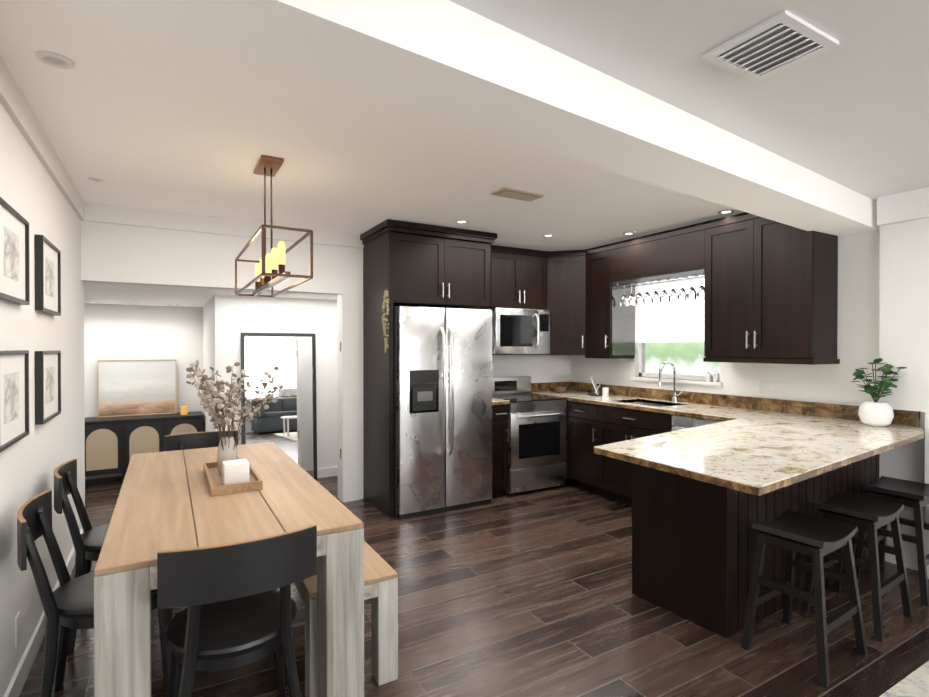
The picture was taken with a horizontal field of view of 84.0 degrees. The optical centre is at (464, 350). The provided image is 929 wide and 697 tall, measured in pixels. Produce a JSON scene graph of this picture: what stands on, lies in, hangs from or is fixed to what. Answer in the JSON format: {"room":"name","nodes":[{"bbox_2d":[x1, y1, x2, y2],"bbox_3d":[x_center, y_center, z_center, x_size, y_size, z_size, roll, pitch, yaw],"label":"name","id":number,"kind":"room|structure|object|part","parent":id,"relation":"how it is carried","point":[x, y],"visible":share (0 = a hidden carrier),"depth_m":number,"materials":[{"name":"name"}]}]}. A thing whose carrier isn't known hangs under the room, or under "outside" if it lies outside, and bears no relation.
{"room":"kitchen","nodes":[
{"label":"kitchen","id":0,"kind":"room"},
{"bbox_2d":[0,102,84,696],"bbox_3d":[-0.861,0.182,0.254,0.150,2.500,8.400,0,0,-30],"label":"wall","id":1,"kind":"structure","parent":0,"point":[31,193],"depth_m":2.46,"materials":[{"name":"white paint"}]},
{"bbox_2d":[0,350,28,452],"bbox_3d":[-1.765,0.181,2.007,0.030,0.360,0.460,0,0,-30],"label":"picture frame","id":2,"kind":"object","parent":1,"relation":"attached to","point":[14,397],"visible":1,"depth_m":2.03,"materials":[{"name":"black"}]},
{"bbox_2d":[0,197,29,304],"bbox_3d":[-1.770,-0.371,2.012,0.030,0.355,0.480,0,0,-30],"label":"picture frame","id":3,"kind":"object","parent":1,"relation":"attached to","point":[14,261],"visible":1,"depth_m":2.04,"materials":[{"name":"black"}]},
{"bbox_2d":[15,611,20,647],"bbox_3d":[-1.859,1.161,2.149,0.006,0.120,0.070,0,0,-30],"label":"outlet","id":4,"kind":"object","parent":1,"relation":"attached to","point":[17,628],"visible":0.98,"depth_m":2.14,"materials":[{"name":"white plastic"}]},
{"bbox_2d":[4,529,83,696],"bbox_3d":[-0.785,1.382,0.294,0.014,0.100,8.080,0,0,-30],"label":"baseboard","id":5,"kind":"structure","parent":1,"relation":"attached to","point":[17,682],"depth_m":2.30,"materials":[{"name":"white wood"}]},
{"bbox_2d":[0,55,87,220],"bbox_3d":[-0.786,-1.001,0.290,0.022,0.135,8.100,0,0,-30],"label":"trim","id":6,"kind":"structure","parent":1,"relation":"attached to","point":[13,100],"depth_m":2.40,"materials":[{"name":"white paint"}]},
{"bbox_2d":[35,234,60,315],"bbox_3d":[-2.150,-0.372,2.671,0.030,0.360,0.480,0,0,-30],"label":"picture frame","id":7,"kind":"object","parent":1,"relation":"attached to","point":[47,276],"visible":1,"depth_m":2.62,"materials":[{"name":"black"}]},
{"bbox_2d":[35,351,60,424],"bbox_3d":[-2.145,0.177,2.665,0.030,0.350,0.480,0,0,-30],"label":"picture frame","id":8,"kind":"object","parent":1,"relation":"attached to","point":[47,386],"visible":1,"depth_m":2.61,"materials":[{"name":"black"}]},
{"bbox_2d":[84,303,199,479],"bbox_3d":[-5.058,0.447,6.003,3.900,2.220,0.150,0,0,-30],"label":"wall","id":9,"kind":"structure","parent":0,"point":[111,331],"depth_m":6.49,"materials":[{"name":"white paint"}]},
{"bbox_2d":[200,298,211,431],"bbox_3d":[-2.949,0.447,6.099,0.150,2.220,1.770,0,0,-30],"label":"wall","id":10,"kind":"structure","parent":0,"point":[207,335],"depth_m":6.25,"materials":[{"name":"white paint"}]},
{"bbox_2d":[84,282,336,306],"bbox_3d":[-3.455,-0.608,5.218,5.600,0.100,2.800,0,0,-30],"label":"ceiling","id":11,"kind":"structure","parent":0,"point":[121,294],"depth_m":5.16,"materials":[{"name":"white paint"}]},
{"bbox_2d":[212,294,337,468],"bbox_3d":[-1.593,0.449,5.750,2.150,2.220,0.150,0,0,-30],"label":"wall","id":12,"kind":"structure","parent":0,"point":[232,315],"depth_m":5.51,"materials":[{"name":"white paint"}]},
{"bbox_2d":[317,467,337,477],"bbox_3d":[-1.548,1.349,5.687,1.840,0.100,0.014,0,0,-30],"label":"baseboard","id":13,"kind":"structure","parent":12,"relation":"attached to","point":[331,471],"depth_m":5.70,"materials":[{"name":"white wood"}]},
{"bbox_2d":[81,220,569,498],"bbox_3d":[-0.751,0.153,5.079,4.860,2.500,0.150,0,0,-30],"label":"wall","id":14,"kind":"structure","parent":0,"point":[109,246],"depth_m":4.29,"materials":[{"name":"white paint"}]},
{"bbox_2d":[81,268,359,501],"bbox_3d":[-1.938,0.400,4.386,2.110,2.015,0.168,0,0,-30],"label":"door frame","id":15,"kind":"structure","parent":14,"relation":"attached to","point":[348,330],"depth_m":4.78,"materials":[{"name":"white wood"}]},
{"bbox_2d":[88,202,363,247],"bbox_3d":[-1.869,-1.025,4.328,2.120,0.135,0.022,0,0,-30],"label":"trim","id":16,"kind":"structure","parent":14,"relation":"attached to","point":[97,212],"depth_m":4.19,"materials":[{"name":"white paint"}]},
{"bbox_2d":[364,224,491,311],"bbox_3d":[-0.338,-0.719,4.849,0.970,0.625,0.648,0,0,-30],"label":"upper cabinet","id":17,"kind":"object","parent":14,"relation":"attached to","point":[418,267],"depth_m":4.55,"materials":[{"name":"brown wood"}]},
{"bbox_2d":[381,288,389,352],"bbox_3d":[-0.661,-0.249,4.295,0.048,0.547,0.116,0,0,-30],"label":"decorative piece","id":18,"kind":"object","parent":17,"relation":"hanging from","point":[386,302],"visible":0.98,"depth_m":4.28,"materials":[{"name":"brown metal"}]},
{"bbox_2d":[480,245,499,308],"bbox_3d":[0.119,-0.749,5.285,0.259,0.620,0.348,0,0,-30],"label":"upper cabinet","id":19,"kind":"object","parent":14,"relation":"attached to","point":[495,248],"depth_m":5.20,"materials":[{"name":"brown wood"}]},
{"bbox_2d":[484,246,543,309],"bbox_3d":[0.493,-0.750,5.501,0.719,0.620,0.348,0,0,-30],"label":"upper cabinet","id":20,"kind":"object","parent":14,"relation":"attached to","point":[521,269],"depth_m":5.36,"materials":[{"name":"brown wood"}]},
{"bbox_2d":[485,307,549,354],"bbox_3d":[0.523,-0.192,5.449,0.690,0.475,0.450,0,0,-30],"label":"microwave","id":21,"kind":"object","parent":20,"relation":"attached to","point":[516,331],"visible":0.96,"depth_m":5.27,"materials":[{"name":"silver metal"}]},
{"bbox_2d":[531,381,571,391],"bbox_3d":[0.987,0.422,5.981,0.600,0.099,0.023,0,0,-30],"label":"backsplash","id":22,"kind":"structure","parent":14,"relation":"attached to","point":[534,387],"depth_m":5.96,"materials":[{"name":"brown stone"}]},
{"bbox_2d":[544,249,587,355],"bbox_3d":[1.134,-0.506,5.677,0.687,1.110,0.687,0,0,-30],"label":"upper cabinet","id":23,"kind":"object","parent":14,"relation":"attached to","point":[565,272],"depth_m":5.48,"materials":[{"name":"brown wood"}]},
{"bbox_2d":[0,0,928,250],"bbox_3d":[1.244,-1.083,1.461,5.010,0.185,8.400,0,0,-30],"label":"ceiling","id":24,"kind":"structure","parent":0,"point":[132,115],"depth_m":2.38,"materials":[{"name":"white paint"}]},
{"bbox_2d":[35,50,74,68],"bbox_3d":[-1.515,-1.073,1.913,0.116,0.010,0.116,0,0,-30],"label":"recessed light","id":25,"kind":"object","parent":24,"relation":"in","point":[55,59],"visible":1,"depth_m":1.91,"materials":[{"name":"white"}]},
{"bbox_2d":[88,177,103,181],"bbox_3d":[-2.336,-1.081,3.275,0.084,0.010,0.084,0,0,-30],"label":"recessed light","id":26,"kind":"object","parent":24,"relation":"in","point":[95,179],"visible":0.96,"depth_m":3.26,"materials":[{"name":"white"}]},
{"bbox_2d":[235,155,312,296],"bbox_3d":[-1.146,-0.724,3.016,0.242,0.720,1.132,0,0,-30],"label":"pendant light","id":27,"kind":"object","parent":24,"relation":"hanging from","point":[270,272],"visible":1,"depth_m":2.90,"materials":[{"name":"brown metal"}]},
{"bbox_2d":[455,219,468,223],"bbox_3d":[-0.022,-1.088,4.367,0.120,0.010,0.120,0,0,-30],"label":"recessed light","id":28,"kind":"object","parent":24,"relation":"in","point":[461,221],"visible":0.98,"depth_m":4.35,"materials":[{"name":"white"}]},
{"bbox_2d":[54,0,877,235],"bbox_3d":[0.815,-0.955,2.258,4.880,0.290,0.298,0,0,-36],"label":"ceiling beam","id":29,"kind":"structure","parent":24,"relation":"attached to","point":[448,60],"depth_m":1.66,"materials":[{"name":"white paint"}]},
{"bbox_2d":[491,187,543,201],"bbox_3d":[0.370,-1.077,3.588,0.340,0.022,0.150,0,0,-30],"label":"ceiling vent","id":30,"kind":"object","parent":24,"relation":"in","point":[505,192],"visible":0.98,"depth_m":3.56,"materials":[{"name":"beige"}]},
{"bbox_2d":[542,234,554,236],"bbox_3d":[0.797,-1.091,4.908,0.120,0.010,0.120,0,0,-30],"label":"recessed light","id":31,"kind":"object","parent":24,"relation":"in","point":[547,235],"visible":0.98,"depth_m":4.90,"materials":[{"name":"white"}]},
{"bbox_2d":[622,232,635,234],"bbox_3d":[1.537,-1.091,4.827,0.120,0.010,0.120,0,0,-30],"label":"recessed light","id":32,"kind":"object","parent":24,"relation":"in","point":[628,233],"visible":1,"depth_m":4.82,"materials":[{"name":"white"}]},
{"bbox_2d":[718,209,734,213],"bbox_3d":[2.054,-1.086,4.051,0.120,0.010,0.120,0,0,-30],"label":"recessed light","id":33,"kind":"object","parent":24,"relation":"in","point":[727,211],"visible":1,"depth_m":4.04,"materials":[{"name":"white"}]},
{"bbox_2d":[702,10,838,81],"bbox_3d":[1.000,-0.980,1.695,0.310,0.022,0.270,0,0,-30],"label":"ceiling vent","id":34,"kind":"object","parent":24,"relation":"in","point":[781,41],"visible":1,"depth_m":1.68,"materials":[{"name":"white metal"}]},
{"bbox_2d":[19,474,928,696],"bbox_3d":[-0.533,1.551,2.068,7.500,0.260,11.200,0,0,-30],"label":"floor","id":35,"kind":"structure","parent":0,"point":[528,594],"depth_m":2.61,"materials":[{"name":"brown wood"}]},
{"bbox_2d":[17,490,171,696],"bbox_3d":[-1.458,1.006,2.085,0.514,0.834,0.465,0,0,-30],"label":"chair","id":36,"kind":"object","parent":35,"relation":"on","point":[67,604],"visible":0.67,"depth_m":1.98,"materials":[{"name":"black wood"}]},
{"bbox_2d":[54,459,172,652],"bbox_3d":[-1.807,1.003,2.692,0.514,0.834,0.465,0,0,-30],"label":"chair","id":37,"kind":"object","parent":35,"relation":"on","point":[88,543],"visible":0.58,"depth_m":2.53,"materials":[{"name":"black wood"}]},
{"bbox_2d":[85,411,203,482],"bbox_3d":[-4.079,1.181,6.201,1.670,0.750,0.452,0,0,-30],"label":"sideboard","id":38,"kind":"object","parent":35,"relation":"on","point":[113,445],"visible":0.38,"depth_m":6.03,"materials":[{"name":"black wood"}]},
{"bbox_2d":[97,359,176,417],"bbox_3d":[-4.056,0.461,6.418,0.830,0.689,0.078,0,0,-30],"label":"painting","id":39,"kind":"object","parent":38,"relation":"on","point":[134,387],"visible":1,"depth_m":6.40,"materials":[{"name":"beige paint"}]},
{"bbox_2d":[181,406,187,414],"bbox_3d":[-3.510,0.751,6.464,0.080,0.105,0.078,0,0,-30],"label":"candle","id":40,"kind":"object","parent":38,"relation":"on","point":[184,410],"visible":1,"depth_m":6.43,"materials":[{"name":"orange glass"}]},
{"bbox_2d":[164,430,237,514],"bbox_3d":[-1.736,0.998,3.449,0.465,0.834,0.514,0,0,-30],"label":"chair","id":41,"kind":"object","parent":35,"relation":"on","point":[195,440],"visible":0.15,"depth_m":3.63,"materials":[{"name":"black wood"}]},
{"bbox_2d":[94,442,363,696],"bbox_3d":[-1.241,1.038,2.620,0.850,0.760,1.950,0,0,-30],"label":"dining table","id":42,"kind":"object","parent":35,"relation":"on","point":[152,515],"visible":0.77,"depth_m":1.96,"materials":[{"name":"brown wood"}]},
{"bbox_2d":[186,360,282,495],"bbox_3d":[-1.160,0.348,2.661,0.489,0.617,0.586,0,0,-30],"label":"centerpiece","id":43,"kind":"object","parent":42,"relation":"on","point":[227,472],"visible":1,"depth_m":2.63,"materials":[{"name":"beige plant"}]},
{"bbox_2d":[157,524,316,696],"bbox_3d":[-0.808,1.008,1.819,0.465,0.834,0.514,0,0,-30],"label":"chair","id":44,"kind":"object","parent":35,"relation":"on","point":[238,611],"visible":1,"depth_m":1.67,"materials":[{"name":"black wood"}]},
{"bbox_2d":[241,333,316,479],"bbox_3d":[-1.937,0.608,5.421,0.750,1.580,0.102,0,0,-30],"label":"floor mirror","id":45,"kind":"object","parent":35,"relation":"on","point":[286,422],"visible":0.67,"depth_m":5.45,"materials":[{"name":"black mirror"}]},
{"bbox_2d":[294,541,397,696],"bbox_3d":[-0.856,1.186,2.840,0.375,0.460,1.635,0,0,-30],"label":"bench","id":46,"kind":"object","parent":35,"relation":"on","point":[380,582],"visible":0.35,"depth_m":2.19,"materials":[{"name":"brown wood"}]},
{"bbox_2d":[393,306,491,519],"bbox_3d":[-0.302,0.517,4.773,0.914,1.775,0.803,0,0,-30],"label":"fridge","id":47,"kind":"object","parent":35,"relation":"on","point":[442,409],"visible":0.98,"depth_m":4.44,"materials":[{"name":"grey metal"}]},
{"bbox_2d":[492,400,508,496],"bbox_3d":[0.172,0.959,5.153,0.208,0.885,0.648,0,0,-30],"label":"base cabinet","id":48,"kind":"object","parent":35,"relation":"on","point":[500,411],"depth_m":4.89,"materials":[{"name":"brown wood"}]},
{"bbox_2d":[492,376,566,495],"bbox_3d":[0.589,0.846,5.342,0.690,1.110,0.711,0,0,-30],"label":"range","id":49,"kind":"object","parent":35,"relation":"on","point":[537,442],"visible":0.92,"depth_m":5.09,"materials":[{"name":"silver metal"}]},
{"bbox_2d":[565,400,651,496],"bbox_3d":[1.442,0.959,5.211,0.627,0.885,0.498,0,0,-30],"label":"base cabinet","id":50,"kind":"object","parent":35,"relation":"on","point":[585,472],"depth_m":5.00,"materials":[{"name":"brown wood"}]},
{"bbox_2d":[531,392,643,403],"bbox_3d":[1.266,0.493,5.504,0.637,0.029,1.128,0,0,-30],"label":"countertop","id":51,"kind":"structure","parent":50,"relation":"on","point":[588,399],"depth_m":5.22,"materials":[{"name":"beige stone"}]},
{"bbox_2d":[554,386,566,392],"bbox_3d":[1.073,0.442,5.781,0.150,0.062,0.150,0,0,-30],"label":"bowl","id":52,"kind":"object","parent":51,"relation":"on","point":[559,389],"visible":1,"depth_m":5.73,"materials":[{"name":"brown wood"}]},
{"bbox_2d":[588,376,608,395],"bbox_3d":[1.415,0.375,5.455,0.252,0.199,0.299,0,0,-30],"label":"cookbook stand","id":53,"kind":"object","parent":51,"relation":"on","point":[605,391],"visible":1,"depth_m":5.38,"materials":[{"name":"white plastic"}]},
{"bbox_2d":[616,399,688,406],"bbox_3d":[1.698,0.574,4.757,0.400,0.181,0.600,0,0,-30],"label":"sink","id":54,"kind":"object","parent":51,"relation":"in","point":[648,402],"depth_m":4.95,"materials":[{"name":"black metal"}]},
{"bbox_2d":[604,420,671,501],"bbox_3d":[1.725,1.054,4.723,0.627,0.700,0.870,0,0,-30],"label":"base cabinet","id":55,"kind":"object","parent":35,"relation":"on","point":[611,467],"depth_m":4.70,"materials":[{"name":"brown wood"}]},
{"bbox_2d":[672,415,722,430],"bbox_3d":[2.056,0.969,4.065,0.615,0.880,0.590,0,0,-30],"label":"dishwasher","id":56,"kind":"object","parent":35,"relation":"on","point":[679,422],"visible":0.12,"depth_m":4.06,"materials":[{"name":"silver metal"}]},
{"bbox_2d":[620,464,878,638],"bbox_3d":[1.884,0.971,3.248,1.823,0.885,0.638,0,0,-30],"label":"kitchen island","id":57,"kind":"object","parent":35,"relation":"on","point":[699,500],"depth_m":2.74,"materials":[{"name":"brown wood"}]},
{"bbox_2d":[567,412,923,495],"bbox_3d":[1.787,0.509,2.937,2.299,0.029,1.120,0,0,-30],"label":"countertop","id":58,"kind":"structure","parent":57,"relation":"on","point":[754,455],"depth_m":2.70,"materials":[{"name":"beige stone"}]},
{"bbox_2d":[851,358,905,426],"bbox_3d":[2.663,0.269,3.336,0.269,0.437,0.286,0,0,-30],"label":"potted plant","id":59,"kind":"object","parent":58,"relation":"on","point":[875,412],"visible":1,"depth_m":3.29,"materials":[{"name":"white ceramic"}]},
{"bbox_2d":[741,510,867,687],"bbox_3d":[1.602,1.121,2.436,0.440,0.602,0.360,0,0,-34],"label":"stool","id":60,"kind":"object","parent":35,"relation":"on","point":[816,538],"visible":1,"depth_m":2.41,"materials":[{"name":"black wood"}]},
{"bbox_2d":[800,491,912,641],"bbox_3d":[2.106,1.119,2.773,0.440,0.602,0.360,0,0,-34],"label":"stool","id":61,"kind":"object","parent":35,"relation":"on","point":[871,515],"visible":0.88,"depth_m":2.73,"materials":[{"name":"black wood"}]},
{"bbox_2d":[855,476,928,605],"bbox_3d":[2.643,1.117,3.123,0.440,0.602,0.360,0,0,-34],"label":"stool","id":62,"kind":"object","parent":35,"relation":"on","point":[912,494],"visible":0.75,"depth_m":3.04,"materials":[{"name":"black wood"}]},
{"bbox_2d":[879,661,928,696],"bbox_3d":[2.969,1.421,1.097,1.700,0.012,3.020,0,0,-30],"label":"living room rug","id":63,"kind":"object","parent":35,"relation":"on","point":[915,683],"depth_m":2.16,"materials":[{"name":"beige fabric"}]},
{"bbox_2d":[658,361,681,401],"bbox_3d":[1.883,0.289,4.727,0.248,0.382,0.106,0,0,-30],"label":"faucet","id":64,"kind":"object","parent":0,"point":[677,395],"depth_m":4.78,"materials":[{"name":"silver metal"}]},
{"bbox_2d":[570,226,924,570],"bbox_3d":[3.387,0.168,2.617,0.150,2.500,8.250,0,0,-30],"label":"wall","id":65,"kind":"structure","parent":0,"point":[858,298],"depth_m":3.66,"materials":[{"name":"white paint"}]},
{"bbox_2d":[588,243,635,355],"bbox_3d":[1.480,-0.505,5.373,0.392,1.110,0.405,0,0,-30],"label":"upper cabinet","id":66,"kind":"object","parent":65,"relation":"attached to","point":[611,307],"depth_m":5.23,"materials":[{"name":"brown wood"}]},
{"bbox_2d":[612,222,703,283],"bbox_3d":[1.857,-0.866,4.761,0.347,0.380,1.035,0,0,-30],"label":"upper cabinet","id":67,"kind":"object","parent":65,"relation":"attached to","point":[678,253],"depth_m":4.62,"materials":[{"name":"brown wood"}]},
{"bbox_3d":[1.826,-0.555,4.749,0.167,0.240,0.990,0,0,-30],"label":"stemware rail","id":68,"kind":"part","parent":67,"relation":"part of","materials":[{"name":"silver metal"}]},
{"bbox_2d":[630,305,722,385],"bbox_3d":[2.018,-0.196,4.914,0.145,1.000,1.000,0,0,-30],"label":"window","id":69,"kind":"structure","parent":65,"relation":"in","point":[685,358],"depth_m":4.96,"materials":[{"name":"white"}]},
{"bbox_2d":[637,276,704,342],"bbox_3d":[2.015,-0.386,4.911,0.043,0.620,0.920,0,0,-30],"label":"window blind","id":70,"kind":"object","parent":69,"relation":"attached to","point":[678,321],"visible":0.56,"depth_m":4.96,"materials":[{"name":"white fabric"}]},
{"bbox_2d":[705,372,709,380],"bbox_3d":[2.178,0.232,4.604,0.050,0.085,0.050,0,0,-45],"label":"soap bottle","id":71,"kind":"object","parent":69,"relation":"on","point":[708,376],"depth_m":4.59,"materials":[{"name":"white plastic"}]},
{"bbox_2d":[710,370,718,381],"bbox_3d":[2.213,0.225,4.544,0.050,0.100,0.050,0,0,-45],"label":"soap bottle","id":72,"kind":"object","parent":69,"relation":"on","point":[715,375],"depth_m":4.53,"materials":[{"name":"white plastic"}]},
{"bbox_2d":[572,382,919,427],"bbox_3d":[2.075,0.430,4.717,0.022,0.099,3.298,0,0,-30],"label":"backsplash","id":73,"kind":"structure","parent":65,"relation":"attached to","point":[802,408],"depth_m":4.20,"materials":[{"name":"brown stone"}]},
{"bbox_2d":[700,212,839,359],"bbox_3d":[2.319,-0.496,3.962,0.347,1.110,0.815,0,0,-30],"label":"upper cabinet","id":74,"kind":"object","parent":65,"relation":"attached to","point":[770,292],"depth_m":3.79,"materials":[{"name":"brown wood"}]},
{"bbox_2d":[759,380,784,394],"bbox_3d":[2.441,0.294,4.099,0.008,0.110,0.200,0,0,-30],"label":"outlet","id":75,"kind":"object","parent":65,"relation":"attached to","point":[771,387],"visible":1,"depth_m":4.09,"materials":[{"name":"white plastic"}]},
{"bbox_2d":[879,218,928,554],"bbox_3d":[4.027,0.176,1.278,0.080,2.500,4.990,0,0,-30],"label":"wall","id":76,"kind":"structure","parent":0,"point":[904,300],"depth_m":3.29,"materials":[{"name":"white paint"}]},
{"bbox_2d":[877,187,928,225],"bbox_3d":[4.009,-0.941,1.261,0.120,0.265,4.990,0,0,-30],"label":"trim","id":77,"kind":"structure","parent":76,"relation":"attached to","point":[904,206],"depth_m":3.27,"materials":[{"name":"white paint"}]},
{"bbox_2d":[926,506,928,523],"bbox_3d":[2.885,1.024,3.176,0.006,0.120,0.070,0,0,-30],"label":"outlet","id":78,"kind":"object","parent":76,"relation":"attached to","point":[927,514],"visible":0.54,"depth_m":3.20,"materials":[{"name":"white plastic"}]}
]}

